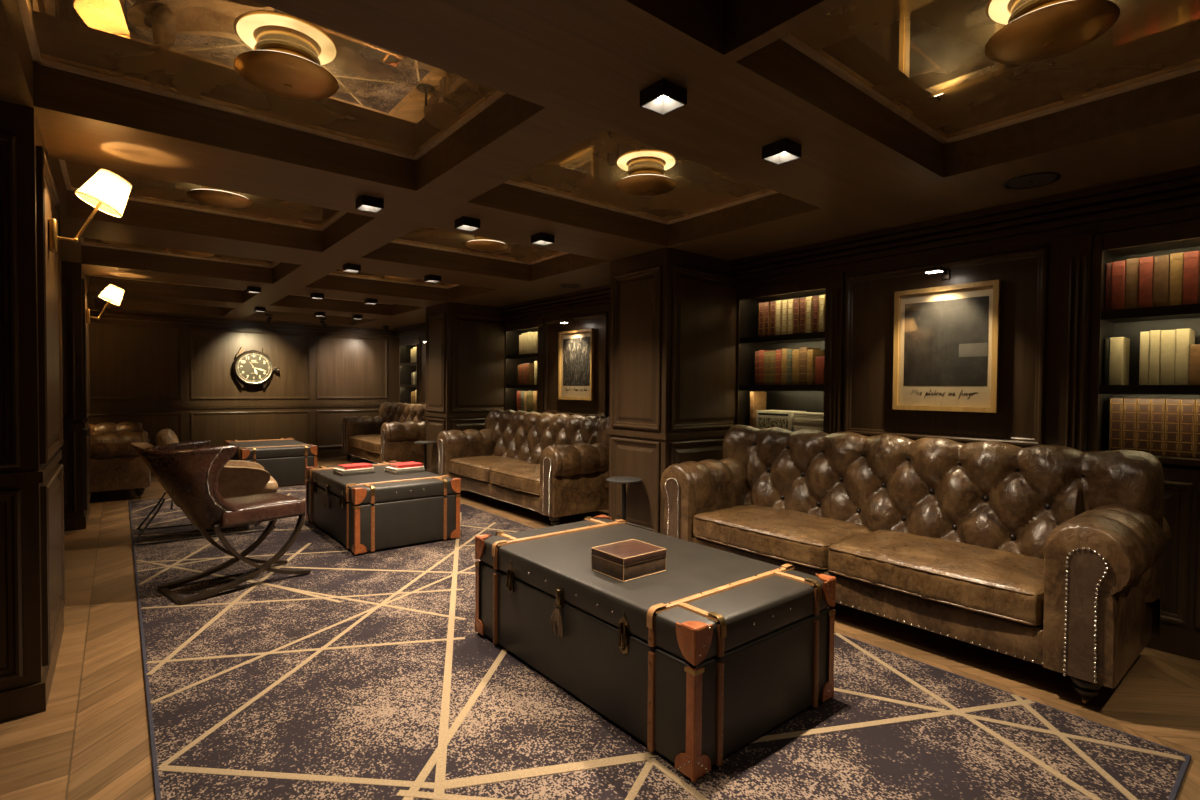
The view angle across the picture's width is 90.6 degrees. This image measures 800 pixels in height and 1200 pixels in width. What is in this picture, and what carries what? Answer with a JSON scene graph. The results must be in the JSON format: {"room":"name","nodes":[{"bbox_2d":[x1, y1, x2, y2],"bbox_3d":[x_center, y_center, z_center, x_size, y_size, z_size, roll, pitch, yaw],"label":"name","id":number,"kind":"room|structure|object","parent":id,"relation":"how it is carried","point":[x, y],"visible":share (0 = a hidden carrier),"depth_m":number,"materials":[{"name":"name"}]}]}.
{"room":"lounge","nodes":[
{"label":"lounge","id":0,"kind":"room"},
{"bbox_2d":[0,101,64,721],"bbox_3d":[-2.467,0.034,2.208,0.654,2.099,0.907,-1,2,-39],"label":"wall","id":1,"kind":"structure","parent":0,"point":[32,559],"depth_m":2.05,"materials":[{"name":"brown wood"}]},
{"bbox_2d":[48,168,131,251],"bbox_3d":[-2.020,-0.751,2.359,0.255,0.350,0.158,-1,2,-39],"label":"wall lamp","id":2,"kind":"object","parent":1,"relation":"attached to","point":[106,191],"visible":1,"depth_m":2.34,"materials":[{"name":"fabric"}]},
{"bbox_2d":[58,261,90,530],"bbox_3d":[-4.590,-0.039,4.820,0.654,2.099,0.872,-1,2,-39],"label":"pillar","id":3,"kind":"structure","parent":0,"point":[75,459],"depth_m":4.66,"materials":[{"name":"brown wood"}]},
{"bbox_2d":[86,284,124,323],"bbox_3d":[-4.227,-0.827,5.074,0.255,0.350,0.158,-1,2,-39],"label":"wall lamp","id":4,"kind":"object","parent":3,"relation":"attached to","point":[113,294],"visible":1,"depth_m":5.06,"materials":[{"name":"fabric"}]},
{"bbox_2d":[88,310,398,457],"bbox_3d":[-5.194,-0.205,8.849,5.000,2.250,0.150,-1,2,-39],"label":"wall","id":5,"kind":"structure","parent":0,"point":[158,372],"depth_m":8.66,"materials":[{"name":"brown wood"}]},
{"bbox_2d":[233,347,278,387],"bbox_3d":[-5.093,-0.491,8.791,0.590,0.592,0.159,-1,2,-41],"label":"watch","id":6,"kind":"object","parent":5,"relation":"attached to","point":[251,367],"visible":1,"depth_m":8.73,"materials":[{"name":"brown metal"}]},
{"bbox_2d":[424,302,504,473],"bbox_3d":[-1.487,-0.066,7.217,1.107,2.099,0.631,-1,2,-39],"label":"pillar","id":7,"kind":"structure","parent":0,"point":[465,343],"depth_m":6.85,"materials":[{"name":"brown wood"}]},
{"bbox_2d":[0,0,1199,330],"bbox_3d":[-1.380,-1.161,4.144,5.000,0.222,12.220,-1,2,-39],"label":"ceiling","id":8,"kind":"structure","parent":0,"point":[523,119],"depth_m":2.32,"materials":[{"name":"brown wood"}]},
{"bbox_2d":[167,248,214,256],"bbox_3d":[-3.219,-1.190,4.674,0.316,0.094,0.316,-1,2,-39],"label":"light","id":9,"kind":"object","parent":8,"relation":"attached to","point":[177,251],"visible":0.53,"depth_m":4.63,"materials":[{"name":"gold metal"}]},
{"bbox_2d":[186,185,252,207],"bbox_3d":[-2.140,-1.153,3.346,0.316,0.094,0.316,-1,2,-39],"label":"light","id":10,"kind":"object","parent":8,"relation":"attached to","point":[212,196],"visible":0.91,"depth_m":3.28,"materials":[{"name":"gold metal"}]},
{"bbox_2d":[234,42,338,99],"bbox_3d":[-1.061,-1.116,2.019,0.316,0.094,0.316,-1,2,-39],"label":"light","id":11,"kind":"object","parent":8,"relation":"attached to","point":[280,69],"visible":1,"depth_m":1.96,"materials":[{"name":"gold metal"}]},
{"bbox_2d":[343,263,360,272],"bbox_3d":[-1.947,-1.041,4.653,0.106,0.048,0.106,-1,2,-39],"label":"recessed light","id":12,"kind":"object","parent":8,"relation":"in","point":[354,268],"visible":1,"depth_m":4.62,"materials":[{"name":"black metal"}]},
{"bbox_2d":[356,195,383,212],"bbox_3d":[-1.171,-1.000,3.016,0.106,0.048,0.106,-1,2,-39],"label":"recessed light","id":13,"kind":"object","parent":8,"relation":"in","point":[364,203],"visible":1,"depth_m":2.99,"materials":[{"name":"black metal"}]},
{"bbox_2d":[455,216,479,231],"bbox_3d":[-0.752,-1.004,3.369,0.106,0.048,0.106,-1,2,-39],"label":"recessed light","id":14,"kind":"object","parent":8,"relation":"in","point":[465,223],"visible":1,"depth_m":3.34,"materials":[{"name":"black metal"}]},
{"bbox_2d":[465,236,507,251],"bbox_3d":[-0.841,-1.165,4.402,0.316,0.094,0.316,-1,2,-39],"label":"light","id":15,"kind":"object","parent":8,"relation":"attached to","point":[479,243],"visible":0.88,"depth_m":4.33,"materials":[{"name":"gold metal"}]},
{"bbox_2d":[531,232,554,245],"bbox_3d":[-0.358,-1.008,3.702,0.106,0.048,0.106,-1,2,-39],"label":"recessed light","id":16,"kind":"object","parent":8,"relation":"in","point":[543,239],"visible":1,"depth_m":3.68,"materials":[{"name":"black metal"}]},
{"bbox_2d":[615,167,676,195],"bbox_3d":[0.238,-1.128,3.074,0.316,0.094,0.316,-1,2,-39],"label":"light","id":17,"kind":"object","parent":8,"relation":"attached to","point":[641,181],"visible":1,"depth_m":3.00,"materials":[{"name":"gold metal"}]},
{"bbox_2d":[640,78,686,115],"bbox_3d":[0.202,-0.965,1.890,0.106,0.048,0.106,-1,2,-39],"label":"recessed light","id":18,"kind":"object","parent":8,"relation":"in","point":[663,97],"visible":1,"depth_m":1.87,"materials":[{"name":"black metal"}]},
{"bbox_2d":[762,138,800,164],"bbox_3d":[0.708,-0.970,2.314,0.106,0.048,0.106,-1,2,-39],"label":"recessed light","id":19,"kind":"object","parent":8,"relation":"in","point":[785,150],"visible":1,"depth_m":2.29,"materials":[{"name":"black metal"}]},
{"bbox_2d":[1003,172,1060,189],"bbox_3d":[1.943,-0.988,2.672,0.212,0.007,0.212,-1,2,-39],"label":"ceiling speaker","id":20,"kind":"object","parent":8,"relation":"attached to","point":[1035,180],"visible":1,"depth_m":2.66,"materials":[{"name":"black paint"}]},
{"bbox_2d":[1008,175,1055,187],"bbox_3d":[1.943,-0.989,2.672,0.178,0.004,0.178,1,1,32],"label":"grille","id":21,"kind":"object","parent":20,"relation":"attached to","point":[1025,181],"depth_m":2.67,"materials":[{"name":"fabric"}]},
{"bbox_2d":[985,0,1119,63],"bbox_3d":[1.319,-1.091,1.744,0.316,0.094,0.316,-1,2,-39],"label":"light","id":22,"kind":"object","parent":8,"relation":"attached to","point":[1041,30],"visible":1,"depth_m":1.70,"materials":[{"name":"gold metal"}]},
{"bbox_2d":[0,456,1199,799],"bbox_3d":[-1.398,1.079,4.191,5.000,0.060,12.220,-1,2,-39],"label":"floor","id":23,"kind":"structure","parent":0,"point":[91,740],"depth_m":2.33,"materials":[{"name":"brown wood"}]},
{"bbox_2d":[87,422,149,497],"bbox_3d":[-5.444,0.516,6.468,0.799,0.905,2.034,-1,2,-39],"label":"sofa","id":24,"kind":"object","parent":23,"relation":"on","point":[115,464],"visible":0.33,"depth_m":5.82,"materials":[{"name":"brown leather"}]},
{"bbox_2d":[225,438,316,485],"bbox_3d":[-4.027,0.733,7.226,0.806,0.454,1.356,-1,2,-39],"label":"trunk","id":25,"kind":"object","parent":23,"relation":"on","point":[286,460],"visible":0.65,"depth_m":6.79,"materials":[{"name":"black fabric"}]},
{"bbox_2d":[342,402,425,463],"bbox_3d":[-3.083,0.487,8.670,0.799,0.905,2.034,-1,2,-39],"label":"armchair","id":26,"kind":"object","parent":23,"relation":"on","point":[391,435],"visible":0.88,"depth_m":8.30,"materials":[{"name":"brown leather"}]},
{"bbox_2d":[348,434,380,447],"bbox_3d":[-3.393,0.598,8.901,0.592,0.178,0.737,-1,2,-39],"label":"seat cushion","id":27,"kind":"object","parent":26,"relation":"on","point":[354,440],"depth_m":8.72,"materials":[{"name":"beige leather"}]},
{"bbox_2d":[364,438,380,453],"bbox_3d":[-2.924,0.615,8.323,0.592,0.176,0.737,-1,2,-39],"label":"seat cushion","id":28,"kind":"object","parent":26,"relation":"on","point":[371,446],"depth_m":8.14,"materials":[{"name":"beige leather"}]},
{"bbox_2d":[399,339,416,403],"bbox_3d":[-2.938,-0.026,9.575,0.356,1.895,0.753,-1,2,-39],"label":"bookcase","id":29,"kind":"object","parent":23,"relation":"on","point":[406,367],"visible":0.28,"depth_m":9.78,"materials":[{"name":"brown wood"}]},
{"bbox_2d":[414,441,436,470],"bbox_3d":[-2.001,0.728,6.798,0.248,0.521,0.248,-1,2,-39],"label":"side table","id":30,"kind":"object","parent":23,"relation":"on","point":[425,443],"visible":0.55,"depth_m":6.78,"materials":[{"name":"black metal"}]},
{"bbox_2d":[504,320,538,411],"bbox_3d":[-0.781,0.048,6.920,0.356,1.895,0.753,-1,2,-39],"label":"bookcase","id":31,"kind":"object","parent":23,"relation":"on","point":[513,358],"visible":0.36,"depth_m":7.11,"materials":[{"name":"brown wood"}]},
{"bbox_2d":[527,363,533,384],"bbox_3d":[-0.769,-0.313,6.919,0.165,0.250,0.049,-1,2,-39],"label":"book","id":32,"kind":"object","parent":31,"relation":"on","point":[530,366],"visible":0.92,"depth_m":6.87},
{"bbox_2d":[437,409,608,525],"bbox_3d":[-0.762,0.567,5.815,0.799,0.905,2.304,-1,2,-39],"label":"sofa","id":33,"kind":"object","parent":23,"relation":"on","point":[555,466],"visible":0.93,"depth_m":5.46,"materials":[{"name":"brown leather"}]},
{"bbox_2d":[449,456,531,482],"bbox_3d":[-1.115,0.675,6.098,0.592,0.179,0.872,-1,2,-39],"label":"seat cushion","id":34,"kind":"object","parent":33,"relation":"on","point":[476,469],"depth_m":5.93,"materials":[{"name":"beige leather"}]},
{"bbox_2d":[490,464,539,495],"bbox_3d":[-0.561,0.695,5.415,0.593,0.177,0.872,-1,2,-39],"label":"seat cushion","id":35,"kind":"object","parent":33,"relation":"on","point":[523,479],"depth_m":5.24,"materials":[{"name":"beige leather"}]},
{"bbox_2d":[606,476,641,519],"bbox_3d":[0.165,0.802,4.133,0.248,0.521,0.248,-1,2,-39],"label":"side table","id":36,"kind":"object","parent":23,"relation":"on","point":[623,480],"visible":0.63,"depth_m":4.12,"materials":[{"name":"grey metal"}]},
{"bbox_2d":[128,485,1191,799],"bbox_3d":[-1.377,1.050,3.834,2.538,0.015,7.140,-1,2,-39],"label":"rug","id":37,"kind":"object","parent":23,"relation":"on","point":[369,675],"visible":0.66,"depth_m":2.07,"materials":[{"name":"carpet"}]},
{"bbox_2d":[131,429,277,545],"bbox_3d":[-3.058,0.614,4.624,0.935,0.793,0.562,0,1,-35],"label":"lounge chair","id":38,"kind":"object","parent":37,"relation":"on","point":[237,478],"visible":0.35,"depth_m":4.53,"materials":[{"name":"beige leather"}]},
{"bbox_2d":[218,475,277,495],"bbox_3d":[-2.950,0.676,4.701,0.670,0.138,0.450,0,1,-35],"label":"seat cushion","id":39,"kind":"object","parent":38,"relation":"on","point":[228,486],"depth_m":4.56,"materials":[{"name":"beige leather"}]},
{"bbox_2d":[142,440,310,604],"bbox_3d":[-2.125,0.638,3.386,0.462,0.813,0.775,1,2,39],"label":"accent chair","id":40,"kind":"object","parent":37,"relation":"on","point":[190,471],"visible":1,"depth_m":3.21,"materials":[{"name":"leather"}]},
{"bbox_2d":[305,461,460,554],"bbox_3d":[-1.763,0.789,4.720,0.806,0.454,1.356,-1,2,-39],"label":"trunk","id":41,"kind":"object","parent":37,"relation":"on","point":[379,510],"visible":0.95,"depth_m":4.26,"materials":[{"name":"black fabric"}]},
{"bbox_2d":[332,470,374,475],"bbox_3d":[-1.956,0.565,4.715,0.260,0.022,0.186,-1,2,-45],"label":"book","id":42,"kind":"object","parent":41,"relation":"on","point":[370,471],"visible":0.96,"depth_m":4.64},
{"bbox_2d":[333,467,373,472],"bbox_3d":[-1.956,0.543,4.714,0.181,0.020,0.250,2,2,43],"label":"book","id":43,"kind":"object","parent":42,"relation":"on","point":[372,468],"visible":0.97,"depth_m":4.64,"materials":[{"name":"white paper"}]},
{"bbox_2d":[337,463,371,469],"bbox_3d":[-1.954,0.521,4.731,0.215,0.024,0.156,-1,2,-45],"label":"book","id":44,"kind":"object","parent":43,"relation":"on","point":[354,465],"visible":1,"depth_m":4.68,"materials":[{"name":"paper"}]},
{"bbox_2d":[385,469,424,474],"bbox_3d":[-1.584,0.565,4.811,0.186,0.022,0.260,2,2,44],"label":"book","id":45,"kind":"object","parent":41,"relation":"on","point":[418,470],"visible":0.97,"depth_m":4.74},
{"bbox_2d":[385,466,423,471],"bbox_3d":[-1.584,0.544,4.811,0.181,0.020,0.250,2,2,42],"label":"book","id":46,"kind":"object","parent":45,"relation":"on","point":[419,467],"visible":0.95,"depth_m":4.74,"materials":[{"name":"white paper"}]},
{"bbox_2d":[388,462,421,468],"bbox_3d":[-1.582,0.521,4.827,0.156,0.024,0.215,2,2,44],"label":"book","id":47,"kind":"object","parent":46,"relation":"on","point":[403,464],"visible":1,"depth_m":4.78,"materials":[{"name":"paper"}]},
{"bbox_2d":[475,514,835,782],"bbox_3d":[0.142,0.853,2.455,0.806,0.454,1.356,-1,2,-39],"label":"trunk","id":48,"kind":"object","parent":37,"relation":"on","point":[697,659],"visible":0.96,"depth_m":2.03,"materials":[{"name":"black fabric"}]},
{"bbox_2d":[591,539,665,581],"bbox_3d":[0.109,0.602,2.255,0.218,0.085,0.188,-1,2,-39],"label":"box","id":49,"kind":"object","parent":48,"relation":"on","point":[627,560],"visible":1,"depth_m":2.20,"materials":[{"name":"wood"}]},
{"bbox_2d":[735,275,829,433],"bbox_3d":[1.377,0.122,4.265,0.356,1.895,0.753,-1,2,-39],"label":"bookcase","id":50,"kind":"object","parent":23,"relation":"on","point":[809,398],"visible":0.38,"depth_m":4.38,"materials":[{"name":"brown wood"}]},
{"bbox_2d":[750,392,765,427],"bbox_3d":[1.190,0.067,4.469,0.159,0.272,0.034,-1,2,-39],"label":"book","id":51,"kind":"object","parent":50,"relation":"on","point":[757,399],"visible":0.6,"depth_m":4.43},
{"bbox_2d":[758,302,764,335],"bbox_3d":[1.253,-0.596,4.427,0.168,0.255,0.047,-1,2,-39],"label":"book","id":52,"kind":"object","parent":50,"relation":"on","point":[761,305],"visible":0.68,"depth_m":4.37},
{"bbox_2d":[759,350,771,384],"bbox_3d":[1.254,-0.247,4.431,0.170,0.257,0.044,-1,2,-39],"label":"book","id":53,"kind":"object","parent":50,"relation":"on","point":[761,352],"visible":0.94,"depth_m":4.38,"materials":[{"name":"paper"}]},
{"bbox_2d":[764,302,769,335],"bbox_3d":[1.282,-0.595,4.388,0.168,0.255,0.047,-1,2,-39],"label":"book","id":54,"kind":"object","parent":50,"relation":"on","point":[766,304],"visible":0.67,"depth_m":4.33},
{"bbox_2d":[764,351,769,384],"bbox_3d":[1.279,-0.240,4.391,0.161,0.244,0.048,-1,2,-39],"label":"book","id":55,"kind":"object","parent":50,"relation":"on","point":[766,354],"visible":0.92,"depth_m":4.34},
{"bbox_2d":[769,351,775,384],"bbox_3d":[1.310,-0.240,4.353,0.163,0.246,0.046,-1,2,-39],"label":"book","id":56,"kind":"object","parent":50,"relation":"on","point":[772,353],"visible":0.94,"depth_m":4.30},
{"bbox_2d":[770,301,775,335],"bbox_3d":[1.317,-0.594,4.354,0.168,0.255,0.047,-1,2,-39],"label":"book","id":57,"kind":"object","parent":50,"relation":"on","point":[772,304],"visible":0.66,"depth_m":4.30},
{"bbox_2d":[775,300,781,334],"bbox_3d":[1.343,-0.593,4.313,0.168,0.255,0.047,-1,2,-39],"label":"book","id":58,"kind":"object","parent":50,"relation":"on","point":[778,304],"visible":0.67,"depth_m":4.26,"materials":[{"name":"paper"}]},
{"bbox_2d":[775,350,781,384],"bbox_3d":[1.343,-0.242,4.320,0.167,0.253,0.045,-1,2,-39],"label":"book","id":59,"kind":"object","parent":50,"relation":"on","point":[778,352],"visible":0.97,"depth_m":4.26,"materials":[{"name":"paper"}]},
{"bbox_2d":[756,410,806,430],"bbox_3d":[1.319,0.139,4.324,0.201,0.136,0.290,-1,2,-39],"label":"book","id":60,"kind":"object","parent":50,"relation":"on","point":[784,419],"visible":0.69,"depth_m":4.25,"materials":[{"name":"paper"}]},
{"bbox_2d":[781,348,787,384],"bbox_3d":[1.377,-0.244,4.287,0.170,0.259,0.046,-1,2,-39],"label":"book","id":61,"kind":"object","parent":50,"relation":"on","point":[784,351],"visible":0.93,"depth_m":4.24,"materials":[{"name":"paper"}]},
{"bbox_2d":[781,300,787,334],"bbox_3d":[1.377,-0.592,4.278,0.168,0.255,0.047,-1,2,-39],"label":"book","id":62,"kind":"object","parent":50,"relation":"on","point":[784,302],"visible":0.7,"depth_m":4.22,"materials":[{"name":"paper"}]},
{"bbox_2d":[786,349,792,384],"bbox_3d":[1.399,-0.240,4.248,0.167,0.252,0.040,-1,2,-39],"label":"book","id":63,"kind":"object","parent":50,"relation":"on","point":[789,351],"visible":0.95,"depth_m":4.19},
{"bbox_2d":[787,299,792,333],"bbox_3d":[1.406,-0.591,4.239,0.168,0.255,0.047,-1,2,-39],"label":"book","id":64,"kind":"object","parent":50,"relation":"on","point":[790,301],"visible":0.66,"depth_m":4.18,"materials":[{"name":"paper"}]},
{"bbox_2d":[792,349,798,384],"bbox_3d":[1.432,-0.237,4.212,0.165,0.249,0.054,-1,2,-39],"label":"book","id":65,"kind":"object","parent":50,"relation":"on","point":[795,352],"visible":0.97,"depth_m":4.16,"materials":[{"name":"paper"}]},
{"bbox_2d":[793,298,799,333],"bbox_3d":[1.434,-0.590,4.200,0.168,0.255,0.047,-1,2,-39],"label":"book","id":66,"kind":"object","parent":50,"relation":"on","point":[796,302],"visible":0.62,"depth_m":4.14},
{"bbox_2d":[799,297,805,332],"bbox_3d":[1.468,-0.589,4.165,0.168,0.255,0.047,-1,2,-39],"label":"book","id":67,"kind":"object","parent":50,"relation":"on","point":[802,300],"visible":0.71,"depth_m":4.11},
{"bbox_2d":[805,296,812,332],"bbox_3d":[1.495,-0.588,4.124,0.168,0.255,0.047,-1,2,-39],"label":"book","id":68,"kind":"object","parent":50,"relation":"on","point":[808,317],"visible":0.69,"depth_m":4.07,"materials":[{"name":"paper"}]},
{"bbox_2d":[799,347,819,384],"bbox_3d":[1.472,-0.241,4.168,0.170,0.260,0.061,-1,2,-39],"label":"book","id":69,"kind":"object","parent":50,"relation":"on","point":[802,351],"visible":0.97,"depth_m":4.12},
{"bbox_2d":[812,296,818,331],"bbox_3d":[1.529,-0.587,4.089,0.168,0.255,0.047,-1,2,-39],"label":"book","id":70,"kind":"object","parent":50,"relation":"on","point":[815,299],"visible":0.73,"depth_m":4.04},
{"bbox_2d":[807,349,824,384],"bbox_3d":[1.500,-0.232,4.121,0.160,0.243,0.045,-1,2,-39],"label":"book","id":71,"kind":"object","parent":50,"relation":"on","point":[812,354],"visible":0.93,"depth_m":4.07,"materials":[{"name":"paper"}]},
{"bbox_2d":[815,356,824,384],"bbox_3d":[1.535,-0.204,4.055,0.127,0.192,0.069,-1,2,-39],"label":"book","id":72,"kind":"object","parent":50,"relation":"on","point":[819,361],"visible":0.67,"depth_m":4.02,"materials":[{"name":"paper"}]},
{"bbox_2d":[818,295,824,331],"bbox_3d":[1.557,-0.586,4.049,0.168,0.255,0.047,-1,2,-39],"label":"book","id":73,"kind":"object","parent":50,"relation":"on","point":[821,310],"visible":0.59,"depth_m":4.00,"materials":[{"name":"paper"}]},
{"bbox_2d":[660,424,1170,704],"bbox_3d":[1.397,0.641,3.157,0.799,0.905,2.304,-1,2,-39],"label":"sofa","id":74,"kind":"object","parent":23,"relation":"on","point":[1048,556],"visible":0.95,"depth_m":2.74,"materials":[{"name":"brown leather"}]},
{"bbox_2d":[693,504,870,569],"bbox_3d":[1.044,0.749,3.441,0.592,0.179,0.872,-1,2,-39],"label":"seat cushion","id":75,"kind":"object","parent":74,"relation":"on","point":[801,537],"depth_m":3.29,"materials":[{"name":"beige leather"}]},
{"bbox_2d":[828,530,1043,625],"bbox_3d":[1.599,0.769,2.757,0.593,0.177,0.872,-1,2,-39],"label":"seat cushion","id":76,"kind":"object","parent":74,"relation":"on","point":[1002,582],"depth_m":2.60,"materials":[{"name":"brown leather"}]},
{"bbox_2d":[1089,218,1199,659],"bbox_3d":[2.690,0.167,2.649,0.356,1.895,0.728,-1,2,-39],"label":"bookcase","id":77,"kind":"object","parent":23,"relation":"on","point":[1180,582],"visible":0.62,"depth_m":2.64,"materials":[{"name":"brown wood"}]},
{"bbox_2d":[1104,338,1109,384],"bbox_3d":[2.491,-0.189,2.898,0.148,0.225,0.019,-1,2,-39],"label":"book","id":78,"kind":"object","parent":77,"relation":"on","point":[1107,340],"visible":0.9,"depth_m":2.85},
{"bbox_2d":[1105,263,1111,310],"bbox_3d":[2.497,-0.544,2.894,0.156,0.237,0.021,-1,2,-39],"label":"book","id":79,"kind":"object","parent":77,"relation":"on","point":[1108,265],"visible":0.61,"depth_m":2.84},
{"bbox_2d":[1109,398,1123,450],"bbox_3d":[2.523,0.117,2.879,0.170,0.262,0.047,-1,2,-39],"label":"book","id":80,"kind":"object","parent":77,"relation":"on","point":[1116,404],"visible":0.75,"depth_m":2.82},
{"bbox_2d":[1111,260,1125,309],"bbox_3d":[2.516,-0.544,2.864,0.158,0.238,0.049,-1,2,-39],"label":"book","id":81,"kind":"object","parent":77,"relation":"on","point":[1118,279],"visible":0.6,"depth_m":2.81,"materials":[{"name":"paper"}]},
{"bbox_2d":[1109,337,1129,384],"bbox_3d":[2.514,-0.189,2.871,0.150,0.228,0.049,-1,2,-39],"label":"book","id":82,"kind":"object","parent":77,"relation":"on","point":[1119,346],"visible":0.98,"depth_m":2.83,"materials":[{"name":"paper"}]},
{"bbox_2d":[1123,398,1136,450],"bbox_3d":[2.556,0.118,2.844,0.170,0.262,0.047,-1,2,-39],"label":"book","id":83,"kind":"object","parent":77,"relation":"on","point":[1130,404],"visible":0.7,"depth_m":2.79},
{"bbox_2d":[1125,258,1139,308],"bbox_3d":[2.554,-0.546,2.831,0.161,0.244,0.048,-1,2,-39],"label":"book","id":84,"kind":"object","parent":77,"relation":"on","point":[1132,265],"visible":0.56,"depth_m":2.78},
{"bbox_2d":[1136,398,1150,452],"bbox_3d":[2.585,0.119,2.805,0.170,0.262,0.047,-1,2,-39],"label":"book","id":85,"kind":"object","parent":77,"relation":"on","point":[1143,404],"visible":0.73,"depth_m":2.75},
{"bbox_2d":[1139,331,1149,384],"bbox_3d":[2.582,-0.197,2.797,0.163,0.248,0.033,-1,2,-39],"label":"book","id":86,"kind":"object","parent":77,"relation":"on","point":[1144,336],"visible":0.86,"depth_m":2.75,"materials":[{"name":"paper"}]},
{"bbox_2d":[1138,256,1153,307],"bbox_3d":[2.578,-0.544,2.787,0.159,0.241,0.048,-1,2,-39],"label":"book","id":87,"kind":"object","parent":77,"relation":"on","point":[1146,264],"visible":0.64,"depth_m":2.73,"materials":[{"name":"paper"}]},
{"bbox_2d":[1149,330,1160,384],"bbox_3d":[2.604,-0.199,2.770,0.165,0.252,0.035,-1,2,-39],"label":"book","id":88,"kind":"object","parent":77,"relation":"on","point":[1155,335],"visible":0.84,"depth_m":2.72,"materials":[{"name":"paper"}]},
{"bbox_2d":[1150,398,1170,455],"bbox_3d":[2.612,0.120,2.764,0.170,0.262,0.047,-1,2,-39],"label":"book","id":89,"kind":"object","parent":77,"relation":"on","point":[1157,429],"visible":0.86,"depth_m":2.71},
{"bbox_2d":[1153,255,1169,306],"bbox_3d":[2.612,-0.542,2.749,0.158,0.240,0.052,-1,2,-39],"label":"book","id":90,"kind":"object","parent":77,"relation":"on","point":[1161,263],"visible":0.59,"depth_m":2.70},
{"bbox_2d":[1159,330,1175,384],"bbox_3d":[2.634,-0.197,2.739,0.164,0.250,0.049,-1,2,-39],"label":"book","id":91,"kind":"object","parent":77,"relation":"on","point":[1168,337],"visible":0.88,"depth_m":2.69,"materials":[{"name":"paper"}]},
{"bbox_2d":[1164,398,1180,456],"bbox_3d":[2.643,0.121,2.727,0.170,0.262,0.047,-1,2,-39],"label":"book","id":92,"kind":"object","parent":77,"relation":"on","point":[1172,410],"visible":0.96,"depth_m":2.67,"materials":[{"name":"leather"}]},
{"bbox_2d":[1169,252,1183,305],"bbox_3d":[2.647,-0.542,2.713,0.161,0.243,0.045,-1,2,-39],"label":"book","id":93,"kind":"object","parent":77,"relation":"on","point":[1176,259],"visible":0.65,"depth_m":2.66,"materials":[{"name":"paper"}]},
{"bbox_2d":[1175,328,1194,384],"bbox_3d":[2.665,-0.197,2.703,0.165,0.252,0.045,-1,2,-39],"label":"book","id":94,"kind":"object","parent":77,"relation":"on","point":[1185,338],"visible":0.91,"depth_m":2.65,"materials":[{"name":"paper"}]},
{"bbox_2d":[1179,399,1195,457],"bbox_3d":[2.676,0.122,2.691,0.170,0.262,0.047,-1,2,-39],"label":"book","id":95,"kind":"object","parent":77,"relation":"on","point":[1188,406],"visible":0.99,"depth_m":2.64,"materials":[{"name":"leather"}]},
{"bbox_2d":[1182,251,1199,304],"bbox_3d":[2.671,-0.541,2.672,0.160,0.241,0.048,-1,2,-39],"label":"book","id":96,"kind":"object","parent":77,"relation":"on","point":[1191,259],"visible":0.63,"depth_m":2.62,"materials":[{"name":"paper"}]},
{"bbox_2d":[1189,344,1199,384],"bbox_3d":[2.676,-0.159,2.643,0.119,0.180,0.061,-1,2,-39],"label":"book","id":97,"kind":"object","parent":77,"relation":"on","point":[1194,361],"visible":0.92,"depth_m":2.62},
{"bbox_2d":[1194,399,1199,458],"bbox_3d":[2.701,0.123,2.649,0.170,0.262,0.047,-1,2,-39],"label":"book","id":98,"kind":"object","parent":77,"relation":"on","point":[1197,410],"visible":1,"depth_m":2.61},
{"bbox_2d":[607,247,736,533],"bbox_3d":[0.670,0.008,4.562,1.107,2.099,0.631,-1,2,-39],"label":"pillar","id":99,"kind":"structure","parent":0,"point":[673,312],"depth_m":4.18,"materials":[{"name":"brown wood"}]},
{"bbox_3d":[0.513,-0.093,5.711,0.100,2.250,12.020,-1,2,-39],"label":"wall","id":100,"kind":"structure","parent":0,"visible":0},
{"bbox_2d":[394,322,425,404],"bbox_3d":[-2.307,-0.105,8.754,0.439,2.099,2.830,-1,2,-39],"label":"wall panel","id":101,"kind":"object","parent":100,"relation":"attached to","point":[416,331],"visible":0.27,"depth_m":9.06,"materials":[{"name":"brown wood"}]},
{"bbox_2d":[498,285,609,417],"bbox_3d":[-0.150,-0.031,6.099,0.439,2.099,2.830,-1,2,-39],"label":"wall panel","id":102,"kind":"object","parent":100,"relation":"attached to","point":[590,307],"visible":0.34,"depth_m":6.07,"materials":[{"name":"brown wood"}]},
{"bbox_2d":[558,328,593,399],"bbox_3d":[-0.246,-0.360,5.977,0.032,0.700,0.560,-1,2,-39],"label":"framed picture","id":103,"kind":"object","parent":102,"relation":"attached to","point":[575,347],"visible":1,"depth_m":5.98,"materials":[{"name":"paper"}]},
{"bbox_2d":[563,337,589,385],"bbox_3d":[-0.240,-0.393,5.981,0.001,0.482,0.458,-1,2,-39],"label":"print","id":104,"kind":"object","parent":103,"relation":"on","point":[576,350],"depth_m":5.98},
{"bbox_2d":[729,166,1199,451],"bbox_3d":[2.008,0.043,3.444,0.439,2.099,2.830,-1,2,-39],"label":"wall panel","id":105,"kind":"object","parent":100,"relation":"attached to","point":[1040,250],"visible":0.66,"depth_m":3.10,"materials":[{"name":"brown wood"}]},
{"bbox_2d":[924,263,949,279],"bbox_3d":[1.861,-0.713,3.256,0.188,0.076,0.090,-1,2,-39],"label":"picture light","id":106,"kind":"object","parent":105,"relation":"attached to","point":[945,273],"visible":1,"depth_m":3.23,"materials":[{"name":"brown metal"}]},
{"bbox_2d":[892,279,1000,412],"bbox_3d":[1.918,-0.291,3.314,0.032,0.695,0.535,-1,2,-39],"label":"framed picture","id":107,"kind":"object","parent":105,"relation":"attached to","point":[946,353],"visible":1,"depth_m":3.30,"materials":[{"name":"paper"}]},
{"bbox_2d":[903,296,988,385],"bbox_3d":[1.924,-0.323,3.318,0.001,0.478,0.433,-1,2,-39],"label":"print","id":108,"kind":"object","parent":107,"relation":"on","point":[946,338],"depth_m":3.31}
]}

